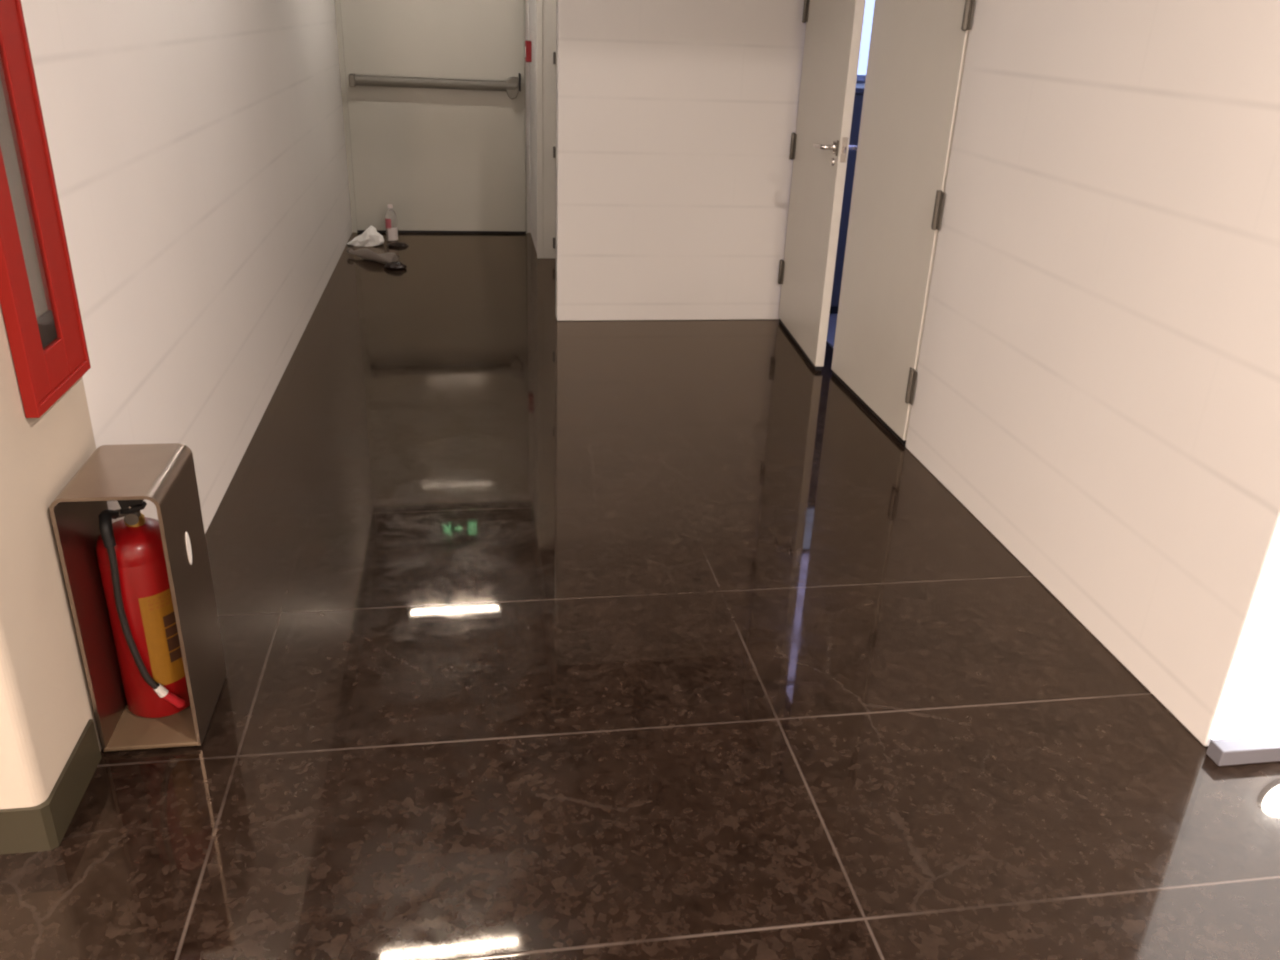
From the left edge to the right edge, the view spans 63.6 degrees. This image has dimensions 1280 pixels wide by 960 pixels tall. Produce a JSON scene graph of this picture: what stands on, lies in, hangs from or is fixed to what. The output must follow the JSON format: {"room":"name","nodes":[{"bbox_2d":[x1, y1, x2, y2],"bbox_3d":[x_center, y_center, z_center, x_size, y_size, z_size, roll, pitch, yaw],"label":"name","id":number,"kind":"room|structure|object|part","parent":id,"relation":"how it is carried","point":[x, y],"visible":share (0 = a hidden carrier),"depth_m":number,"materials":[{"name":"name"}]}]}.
{"room":"building corridor","nodes":[
{"label":"building corridor","id":0,"kind":"room"},
{"bbox_2d":[0,304,101,808],"bbox_3d":[-2.278,-0.355,1.549,2.403,2.100,0.565,-2,25,-9],"label":"wall","id":1,"kind":"structure","parent":0,"point":[46,706],"depth_m":1.87,"materials":[{"name":"beige paint"}]},
{"bbox_2d":[0,0,90,417],"bbox_3d":[-1.079,-0.749,1.716,0.040,1.272,0.286,-2,25,-9],"label":"upper cabinet","id":2,"kind":"object","parent":1,"relation":"attached to","point":[39,303],"visible":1,"depth_m":1.85,"materials":[{"name":"red metal"}]},
{"bbox_2d":[0,719,101,854],"bbox_3d":[-2.287,0.622,1.819,2.411,0.098,0.261,-2,25,-9],"label":"baseboard","id":3,"kind":"structure","parent":1,"relation":"attached to","point":[43,826],"depth_m":1.91,"materials":[{"name":"grey plastic"}]},
{"bbox_2d":[21,0,351,532],"bbox_3d":[-1.640,-1.614,4.386,0.180,2.100,5.368,-2,25,-9],"label":"wall","id":4,"kind":"structure","parent":0,"point":[197,148],"depth_m":3.03,"materials":[{"name":"white paint"}]},
{"bbox_2d":[525,0,530,232],"bbox_3d":[-1.201,-2.720,6.864,1.522,2.100,0.140,-2,25,-9],"label":"wall","id":5,"kind":"structure","parent":0,"point":[526,1],"depth_m":7.00,"materials":[{"name":"white paint"}]},
{"bbox_2d":[334,0,526,233],"bbox_3d":[-1.344,-2.630,6.739,1.195,2.029,0.135,-2,25,-9],"label":"door","id":6,"kind":"structure","parent":5,"relation":"in","point":[433,91],"depth_m":6.85,"materials":[{"name":"grey paint"}]},
{"bbox_2d":[529,0,556,257],"bbox_3d":[-0.527,-2.544,6.537,0.298,2.100,0.800,-2,25,-9],"label":"wall","id":7,"kind":"structure","parent":0,"point":[532,3],"depth_m":6.65,"materials":[{"name":"white paint"}]},
{"bbox_2d":[525,40,531,61],"bbox_3d":[-0.718,-2.754,6.631,0.040,0.126,0.104,-2,25,-9],"label":"fire alarm","id":8,"kind":"object","parent":7,"relation":"attached to","point":[528,44],"visible":1,"depth_m":6.59,"materials":[{"name":"red plastic"}]},
{"bbox_2d":[536,0,542,257],"bbox_3d":[-0.598,-2.370,6.146,0.038,2.100,0.025,-2,25,-9],"label":"trim","id":9,"kind":"structure","parent":7,"relation":"attached to","point":[539,3],"depth_m":6.22,"materials":[{"name":"paint"}]},
{"bbox_2d":[543,0,555,257],"bbox_3d":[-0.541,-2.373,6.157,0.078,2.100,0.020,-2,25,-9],"label":"door","id":10,"kind":"structure","parent":7,"relation":"attached to","point":[549,6],"depth_m":6.25,"materials":[{"name":"paint"}]},
{"bbox_2d":[553,52,555,248],"bbox_3d":[-0.372,-2.088,5.556,0.085,2.090,1.391,-2,25,-9],"label":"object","id":11,"kind":"structure","parent":7,"relation":"in","point":[554,53],"depth_m":6.29,"materials":[{"name":"grey metal"}]},
{"bbox_2d":[0,232,1279,959],"bbox_3d":[0.100,0.448,2.674,7.400,0.126,10.800,-2,25,-9],"label":"floor","id":12,"kind":"structure","parent":0,"point":[543,637],"depth_m":2.37,"materials":[{"name":"brown tile"}]},
{"bbox_2d":[50,443,225,751],"bbox_3d":[-1.031,0.247,2.162,0.195,0.590,0.261,-2,25,-9],"label":"box","id":13,"kind":"object","parent":12,"relation":"on","point":[164,475],"visible":0.85,"depth_m":2.12,"materials":[{"name":"silver metal"}]},
{"bbox_2d":[96,499,189,717],"bbox_3d":[-1.051,0.254,2.189,0.148,0.521,0.163,-2,25,-9],"label":"fire extinguisher","id":14,"kind":"object","parent":13,"relation":"on","point":[129,550],"visible":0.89,"depth_m":2.14,"materials":[{"name":"red metal"}]},
{"bbox_3d":[-1.036,0.039,2.076,0.070,0.034,0.026,-2,25,-9],"label":"squeeze lever","id":15,"kind":"part","parent":14,"relation":"part of","materials":[{"name":"black plastic"}]},
{"bbox_3d":[-1.024,0.056,2.087,0.047,0.018,0.024,-2,25,-9],"label":"carry handle","id":16,"kind":"part","parent":14,"relation":"part of","materials":[{"name":"black plastic"}]},
{"bbox_3d":[-1.042,0.506,2.280,0.190,0.010,0.261,-2,25,-9],"label":"plate","id":17,"kind":"part","parent":13,"relation":"part of","materials":[{"name":"metal"}]},
{"bbox_2d":[347,225,383,246],"bbox_3d":[-1.788,-1.592,6.711,0.236,0.128,0.160,-2,25,-9],"label":"plastic bag","id":18,"kind":"object","parent":12,"relation":"on","point":[370,237],"visible":1,"depth_m":6.68,"materials":[{"name":"white plastic"}]},
{"bbox_2d":[346,248,397,263],"bbox_3d":[-1.647,-1.381,6.326,0.398,0.071,0.078,17,28,29],"label":"plastic bottle","id":19,"kind":"object","parent":12,"relation":"on","point":[363,253],"visible":0.94,"depth_m":6.28,"materials":[{"name":"grey plastic"}]},
{"bbox_2d":[385,204,397,241],"bbox_3d":[-1.649,-1.705,6.842,0.077,0.236,0.077,-2,25,-9],"label":"plastic bottle","id":20,"kind":"object","parent":12,"relation":"on","point":[390,216],"visible":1,"depth_m":6.82,"materials":[{"name":"clear plastic"}]},
{"bbox_2d":[383,261,406,269],"bbox_3d":[-1.462,-1.283,6.159,0.138,0.044,0.062,-2,25,-9],"label":"cup","id":21,"kind":"object","parent":12,"relation":"on","point":[396,265],"visible":1,"depth_m":6.14,"materials":[{"name":"black plastic"}]},
{"bbox_2d":[387,242,408,246],"bbox_3d":[-1.580,-1.539,6.734,0.140,0.027,0.073,-2,25,-9],"label":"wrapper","id":22,"kind":"object","parent":12,"relation":"on","point":[393,244],"visible":1,"depth_m":6.72,"materials":[{"name":"black plastic"}]},
{"bbox_2d":[830,83,864,313],"bbox_3d":[1.547,-1.500,5.561,1.248,1.144,0.433,-2,25,-9],"label":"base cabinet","id":23,"kind":"object","parent":12,"relation":"on","point":[859,91],"visible":0.02,"depth_m":5.29,"materials":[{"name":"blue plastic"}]},
{"bbox_2d":[556,0,805,320],"bbox_3d":[0.288,-1.804,4.976,1.378,2.100,0.085,-2,25,-9],"label":"wall","id":24,"kind":"structure","parent":0,"point":[676,120],"depth_m":5.01,"materials":[{"name":"white paint"}]},
{"bbox_2d":[778,0,865,370],"bbox_3d":[0.820,-1.722,4.560,0.174,2.328,0.863,0,24,-5],"label":"door","id":25,"kind":"structure","parent":24,"relation":"in","point":[819,147],"depth_m":4.62,"materials":[{"name":"beige paint"}]},
{"bbox_3d":[0.776,-1.421,4.392,0.058,0.024,0.137,0,24,-5],"label":"lever","id":26,"kind":"part","parent":25,"relation":"part of","materials":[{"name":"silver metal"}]},
{"bbox_3d":[0.813,-1.399,4.342,0.012,0.052,0.052,0,24,-5],"label":"lever handle","id":27,"kind":"part","parent":25,"relation":"part of","materials":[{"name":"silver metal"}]},
{"bbox_3d":[0.820,-1.380,4.293,0.006,0.063,0.022,0,24,-5],"label":"latch plate","id":28,"kind":"part","parent":25,"relation":"part of","materials":[{"name":"silver metal"}]},
{"bbox_3d":[0.896,-1.380,4.309,0.067,0.020,0.112,0,24,-5],"label":"lever","id":29,"kind":"part","parent":25,"relation":"part of","materials":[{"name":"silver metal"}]},
{"bbox_2d":[905,0,1279,745],"bbox_3d":[1.232,-0.720,2.668,0.135,2.100,1.746,-2,25,-9],"label":"wall","id":30,"kind":"structure","parent":0,"point":[1097,385],"depth_m":2.55,"materials":[{"name":"white paint"}]},
{"bbox_2d":[831,0,974,444],"bbox_3d":[0.998,-1.364,3.771,0.096,2.345,0.884,-2,25,-9],"label":"door","id":31,"kind":"structure","parent":30,"relation":"in","point":[918,48],"depth_m":3.87,"materials":[{"name":"beige paint"}]},
{"bbox_2d":[1206,734,1279,765],"bbox_3d":[2.554,0.558,2.464,2.626,0.040,0.044,-2,25,-9],"label":"baseboard","id":32,"kind":"structure","parent":30,"relation":"attached to","point":[1254,749],"depth_m":2.26,"materials":[{"name":"grey metal"}]},
{"bbox_3d":[1.993,-2.628,5.493,2.200,3.300,0.100,-2,25,-9],"label":"wall","id":33,"kind":"structure","parent":0,"visible":0},
{"bbox_2d":[856,0,874,80],"bbox_3d":[2.007,-3.100,5.202,2.135,2.080,0.034,-2,25,-9],"label":"window","id":34,"kind":"structure","parent":33,"relation":"in","point":[869,4],"depth_m":5.42,"materials":[{"name":"glass"}]},
{"bbox_3d":[2.007,-3.100,5.202,2.135,2.080,0.034,-2,25,-9],"label":"frame","id":35,"kind":"part","parent":34,"relation":"part of","materials":[{"name":"white paint"}]},
{"bbox_3d":[2.651,-0.604,2.103,2.475,2.460,0.140,-2,25,-9],"label":"wall","id":36,"kind":"structure","parent":0,"visible":0},
{"bbox_2d":[1211,526,1279,738],"bbox_3d":[2.594,-0.549,2.013,2.600,2.370,0.047,-2,25,-9],"label":"panel","id":37,"kind":"object","parent":36,"relation":"attached to","point":[1250,705],"visible":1,"depth_m":2.21,"materials":[{"name":"white glass"}]}
]}

